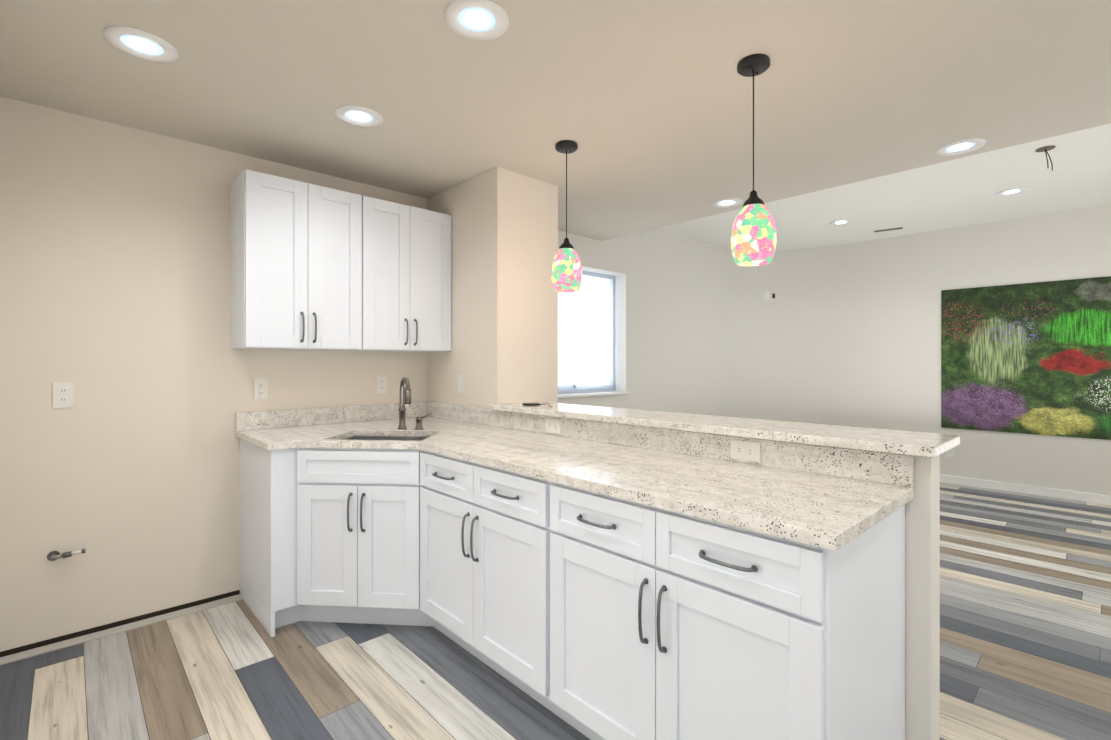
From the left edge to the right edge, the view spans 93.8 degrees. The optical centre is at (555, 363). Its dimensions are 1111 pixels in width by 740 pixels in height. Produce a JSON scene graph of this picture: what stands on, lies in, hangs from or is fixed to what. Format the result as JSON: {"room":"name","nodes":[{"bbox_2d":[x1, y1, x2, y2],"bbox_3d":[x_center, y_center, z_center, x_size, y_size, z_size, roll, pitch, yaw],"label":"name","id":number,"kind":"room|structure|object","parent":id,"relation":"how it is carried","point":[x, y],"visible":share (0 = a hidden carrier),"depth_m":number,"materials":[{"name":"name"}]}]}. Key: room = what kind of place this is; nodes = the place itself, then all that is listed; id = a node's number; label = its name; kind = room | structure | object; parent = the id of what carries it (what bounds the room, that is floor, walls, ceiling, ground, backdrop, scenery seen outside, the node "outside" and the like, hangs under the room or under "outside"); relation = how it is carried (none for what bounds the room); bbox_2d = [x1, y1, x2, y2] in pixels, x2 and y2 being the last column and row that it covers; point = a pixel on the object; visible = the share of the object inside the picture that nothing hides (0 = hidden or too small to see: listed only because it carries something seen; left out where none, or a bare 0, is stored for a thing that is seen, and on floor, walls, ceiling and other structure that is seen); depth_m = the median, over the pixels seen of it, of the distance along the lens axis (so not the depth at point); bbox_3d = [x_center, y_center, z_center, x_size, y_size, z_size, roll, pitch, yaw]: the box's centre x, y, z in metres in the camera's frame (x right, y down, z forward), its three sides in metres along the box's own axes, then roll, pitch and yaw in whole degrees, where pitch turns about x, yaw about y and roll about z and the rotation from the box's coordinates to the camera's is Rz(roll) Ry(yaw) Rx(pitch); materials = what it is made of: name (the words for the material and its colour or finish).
{"room":"kitchen","nodes":[
{"label":"kitchen","id":0,"kind":"room"},
{"bbox_2d":[0,96,718,651],"bbox_3d":[0.125,-0.084,4.796,7.250,2.730,0.250,0,0,-43],"label":"wall","id":1,"kind":"structure","parent":0,"point":[124,472],"depth_m":2.59,"materials":[{"name":"white paint"}]},
{"bbox_2d":[53,382,73,407],"bbox_3d":[-2.259,0.145,2.386,0.070,0.115,0.008,0,0,-43],"label":"electrical outlet","id":2,"kind":"object","parent":1,"relation":"attached to","point":[63,395],"visible":1,"depth_m":2.38,"materials":[{"name":"white plastic"}]},
{"bbox_2d":[47,549,84,560],"bbox_3d":[-2.237,0.875,2.377,0.129,0.044,0.050,0,0,-43],"label":"stub","id":3,"kind":"object","parent":1,"relation":"attached to","point":[53,555],"visible":0.98,"depth_m":2.36,"materials":[{"name":"silver metal"}]},
{"bbox_2d":[0,590,239,656],"bbox_3d":[-2.083,1.265,2.552,0.929,0.030,0.006,0,0,-43],"label":"trim","id":4,"kind":"structure","parent":1,"relation":"attached to","point":[96,629],"depth_m":2.50,"materials":[{"name":"black wood"}]},
{"bbox_2d":[0,594,242,664],"bbox_3d":[-2.057,1.276,2.525,0.929,0.008,0.068,0,0,-43],"label":"trim","id":5,"kind":"structure","parent":1,"relation":"attached to","point":[92,636],"depth_m":2.48,"materials":[{"name":"grey wood"}]},
{"bbox_2d":[254,379,267,399],"bbox_3d":[-1.666,0.145,2.942,0.070,0.115,0.008,0,0,-43],"label":"electrical outlet","id":6,"kind":"object","parent":1,"relation":"attached to","point":[260,388],"visible":1,"depth_m":2.94,"materials":[{"name":"white plastic"}]},
{"bbox_2d":[230,169,450,351],"bbox_3d":[-1.218,-0.530,3.121,1.198,0.900,0.358,0,0,-43],"label":"upper cabinet","id":7,"kind":"object","parent":1,"relation":"attached to","point":[314,267],"visible":1,"depth_m":2.91,"materials":[{"name":"white wood"}]},
{"bbox_2d":[376,376,386,393],"bbox_3d":[-1.148,0.140,3.427,0.070,0.115,0.008,0,0,-43],"label":"electrical outlet","id":8,"kind":"object","parent":1,"relation":"attached to","point":[381,384],"visible":1,"depth_m":3.42,"materials":[{"name":"white plastic"}]},
{"bbox_2d":[558,266,625,393],"bbox_3d":[0.271,-0.305,4.896,0.999,1.168,0.194,0,0,-43],"label":"window unit","id":9,"kind":"structure","parent":1,"relation":"in","point":[587,337],"depth_m":5.09,"materials":[{"name":"white glass"}]},
{"bbox_2d":[558,391,629,397],"bbox_3d":[0.303,0.291,4.863,1.060,0.023,0.164,0,0,-43],"label":"window sill","id":10,"kind":"structure","parent":1,"relation":"attached to","point":[589,394],"depth_m":4.85,"materials":[{"name":"white"}]},
{"bbox_2d":[427,167,557,407],"bbox_3d":[-0.443,0.060,3.531,0.490,2.440,0.820,0,0,-43],"label":"column","id":11,"kind":"structure","parent":0,"point":[504,293],"depth_m":3.24,"materials":[{"name":"white paint"}]},
{"bbox_2d":[457,375,463,392],"bbox_3d":[-0.612,0.130,3.346,0.008,0.115,0.070,0,0,-43],"label":"light switch","id":12,"kind":"object","parent":11,"relation":"attached to","point":[460,383],"visible":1,"depth_m":3.34,"materials":[{"name":"white plastic"}]},
{"bbox_2d":[0,482,1110,739],"bbox_3d":[2.037,1.310,2.682,7.350,0.060,5.950,0,0,-43],"label":"floor","id":13,"kind":"structure","parent":0,"point":[1024,616],"depth_m":2.17,"materials":[{"name":"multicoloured wood"}]},
{"bbox_2d":[240,439,436,636],"bbox_3d":[-0.958,0.842,2.874,1.151,0.876,1.070,0,0,-43],"label":"base cabinet","id":14,"kind":"object","parent":13,"relation":"on","point":[329,534],"visible":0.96,"depth_m":2.47,"materials":[{"name":"white wood"}]},
{"bbox_2d":[236,402,913,550],"bbox_3d":[-0.344,0.335,2.206,1.174,0.134,2.890,0,0,-43],"label":"countertop","id":15,"kind":"structure","parent":14,"relation":"on","point":[831,498],"depth_m":1.86,"materials":[{"name":"white stone"}]},
{"bbox_2d":[343,436,427,440],"bbox_3d":[-0.879,0.503,2.688,0.546,0.200,0.406,0,0,5],"label":"sink basin","id":16,"kind":"object","parent":15,"relation":"in","point":[385,438],"visible":0.06,"depth_m":2.87,"materials":[{"name":"silver metal"}]},
{"bbox_2d":[397,377,431,429],"bbox_3d":[-0.796,0.222,2.923,0.141,0.294,0.159,0,0,-43],"label":"faucet","id":17,"kind":"object","parent":15,"relation":"on","point":[405,396],"visible":1,"depth_m":2.91,"materials":[{"name":"silver metal"}]},
{"bbox_2d":[545,418,560,433],"bbox_3d":[-0.012,0.322,2.675,0.008,0.070,0.115,0,0,-43],"label":"outlet","id":18,"kind":"object","parent":15,"relation":"attached to","point":[552,425],"visible":1,"depth_m":2.67,"materials":[{"name":"white plastic"}]},
{"bbox_2d":[731,440,760,461],"bbox_3d":[0.699,0.322,1.916,0.008,0.070,0.115,0,0,-43],"label":"outlet","id":19,"kind":"object","parent":15,"relation":"attached to","point":[746,450],"visible":1,"depth_m":1.91,"materials":[{"name":"white plastic"}]},
{"bbox_2d":[420,451,566,721],"bbox_3d":[-0.114,0.842,2.321,0.675,0.876,0.899,0,0,-43],"label":"base cabinet","id":20,"kind":"object","parent":13,"relation":"on","point":[485,531],"visible":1,"depth_m":2.04,"materials":[{"name":"white wood"}]},
{"bbox_2d":[550,482,904,739],"bbox_3d":[0.501,0.841,1.665,0.675,0.876,0.899,0,0,-43],"label":"base cabinet","id":21,"kind":"object","parent":13,"relation":"on","point":[667,625],"visible":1,"depth_m":1.39,"materials":[{"name":"white wood"}]},
{"bbox_2d":[0,0,1110,240],"bbox_3d":[0.911,-1.345,1.457,4.030,0.370,5.700,0,0,-43],"label":"ceiling","id":22,"kind":"structure","parent":0,"point":[660,112],"depth_m":2.18,"materials":[{"name":"beige paint"}]},
{"bbox_2d":[103,26,178,62],"bbox_3d":[-1.505,-1.156,1.893,0.216,0.006,0.216,0,0,-43],"label":"recessed light","id":23,"kind":"object","parent":22,"relation":"in","point":[141,44],"visible":1,"depth_m":1.89,"materials":[{"name":"white plastic"}]},
{"bbox_2d":[334,105,382,127],"bbox_3d":[-0.921,-1.156,2.440,0.216,0.006,0.216,0,0,-43],"label":"recessed light","id":24,"kind":"object","parent":22,"relation":"in","point":[356,115],"visible":1,"depth_m":2.43,"materials":[{"name":"white plastic"}]},
{"bbox_2d":[444,0,508,40],"bbox_3d":[-0.265,-1.157,1.753,0.216,0.006,0.216,0,0,-43],"label":"recessed light","id":25,"kind":"object","parent":22,"relation":"in","point":[476,21],"visible":1,"depth_m":1.75,"materials":[{"name":"white plastic"}]},
{"bbox_2d":[551,140,581,291],"bbox_3d":[0.058,-0.772,2.754,0.166,0.774,0.166,0,0,-43],"label":"pendant light","id":26,"kind":"object","parent":22,"relation":"hanging from","point":[566,271],"visible":1,"depth_m":2.70,"materials":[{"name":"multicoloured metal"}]},
{"bbox_2d":[711,198,742,207],"bbox_3d":[1.237,-1.156,3.749,0.216,0.006,0.216,0,0,-43],"label":"recessed light","id":27,"kind":"object","parent":22,"relation":"in","point":[726,202],"visible":1,"depth_m":3.74,"materials":[{"name":"white plastic"}]},
{"bbox_2d":[731,54,776,265],"bbox_3d":[0.762,-0.772,2.002,0.166,0.774,0.166,0,0,-43],"label":"pendant light","id":28,"kind":"object","parent":22,"relation":"hanging from","point":[753,237],"visible":1,"depth_m":1.95,"materials":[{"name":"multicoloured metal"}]},
{"bbox_2d":[935,138,985,155],"bbox_3d":[2.168,-1.156,2.784,0.216,0.006,0.216,0,0,-43],"label":"recessed light","id":29,"kind":"object","parent":22,"relation":"in","point":[960,147],"visible":1,"depth_m":2.78,"materials":[{"name":"white plastic"}]},
{"bbox_2d":[719,245,841,425],"bbox_3d":[2.759,-0.084,6.373,1.050,2.730,1.050,0,0,-43],"label":"wall","id":30,"kind":"structure","parent":0,"point":[780,356],"depth_m":6.60,"materials":[{"name":"white paint"}]},
{"bbox_2d":[764,291,769,299],"bbox_3d":[2.717,-0.869,6.675,0.070,0.115,0.008,0,0,-1],"label":"switch plate","id":31,"kind":"object","parent":30,"relation":"attached to","point":[766,295],"visible":1,"depth_m":6.67,"materials":[{"name":"white plastic"}]},
{"bbox_2d":[659,123,1110,250],"bbox_3d":[3.508,-1.490,4.060,3.320,0.080,5.950,0,0,-43],"label":"ceiling","id":32,"kind":"structure","parent":0,"point":[959,192],"depth_m":4.57,"materials":[{"name":"white paint"}]},
{"bbox_2d":[829,219,852,224],"bbox_3d":[2.930,-1.445,5.335,0.216,0.006,0.216,0,0,-43],"label":"recessed light","id":33,"kind":"object","parent":32,"relation":"in","point":[842,222],"visible":1,"depth_m":5.33,"materials":[{"name":"white plastic"}]},
{"bbox_2d":[872,226,904,232],"bbox_3d":[3.590,-1.445,5.610,0.300,0.007,0.100,0,0,36],"label":"ceiling vent","id":34,"kind":"object","parent":32,"relation":"in","point":[889,229],"visible":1,"depth_m":5.60,"materials":[{"name":"white metal"}]},
{"bbox_2d":[995,187,1028,195],"bbox_3d":[3.847,-1.446,4.385,0.216,0.006,0.216,0,0,-43],"label":"recessed light","id":35,"kind":"object","parent":32,"relation":"in","point":[1012,191],"visible":1,"depth_m":4.38,"materials":[{"name":"white plastic"}]},
{"bbox_2d":[1035,145,1055,170],"bbox_3d":[3.312,-1.379,3.514,0.127,0.140,0.100,0,0,-43],"label":"wire","id":36,"kind":"object","parent":32,"relation":"hanging from","point":[1045,149],"visible":1,"depth_m":3.50,"materials":[{"name":"brown"}]},
{"bbox_2d":[905,455,939,739],"bbox_3d":[0.421,0.774,2.333,0.115,1.012,2.110,0,0,-43],"label":"wall","id":37,"kind":"structure","parent":0,"point":[922,614],"depth_m":1.55,"materials":[{"name":"white paint"}]},
{"bbox_2d":[489,401,959,457],"bbox_3d":[0.478,0.253,2.372,0.370,0.030,2.129,0,0,-43],"label":"bar","id":38,"kind":"object","parent":37,"relation":"on","point":[924,444],"visible":0.96,"depth_m":1.93,"materials":[{"name":"beige stone"}]},
{"bbox_2d":[522,403,551,406],"bbox_3d":[-0.085,0.229,2.921,0.100,0.016,0.260,0,0,-43],"label":"pad","id":39,"kind":"object","parent":38,"relation":"on","point":[530,404],"visible":0.98,"depth_m":2.94,"materials":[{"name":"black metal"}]},
{"bbox_2d":[842,204,1110,495],"bbox_3d":[4.768,-0.084,5.069,0.100,2.730,5.700,0,0,-43],"label":"wall","id":40,"kind":"structure","parent":0,"point":[892,287],"depth_m":5.61,"materials":[{"name":"white paint"}]},
{"bbox_2d":[945,447,953,456],"bbox_3d":[4.223,0.941,5.572,0.008,0.115,0.070,0,0,-43],"label":"outlet","id":41,"kind":"object","parent":40,"relation":"attached to","point":[949,453],"visible":0.69,"depth_m":5.56,"materials":[{"name":"white plastic"}]},
{"bbox_2d":[940,474,1110,504],"bbox_3d":[5.051,1.241,4.683,0.014,0.080,4.550,0,0,-43],"label":"baseboard","id":42,"kind":"structure","parent":40,"relation":"attached to","point":[1066,494],"depth_m":5.09,"materials":[{"name":"white"}]},
{"bbox_2d":[941,276,1110,439],"bbox_3d":[5.031,-0.049,4.706,0.011,1.480,2.510,0,0,-43],"label":"framed picture","id":43,"kind":"object","parent":40,"relation":"attached to","point":[1030,358],"visible":1,"depth_m":5.10}
]}

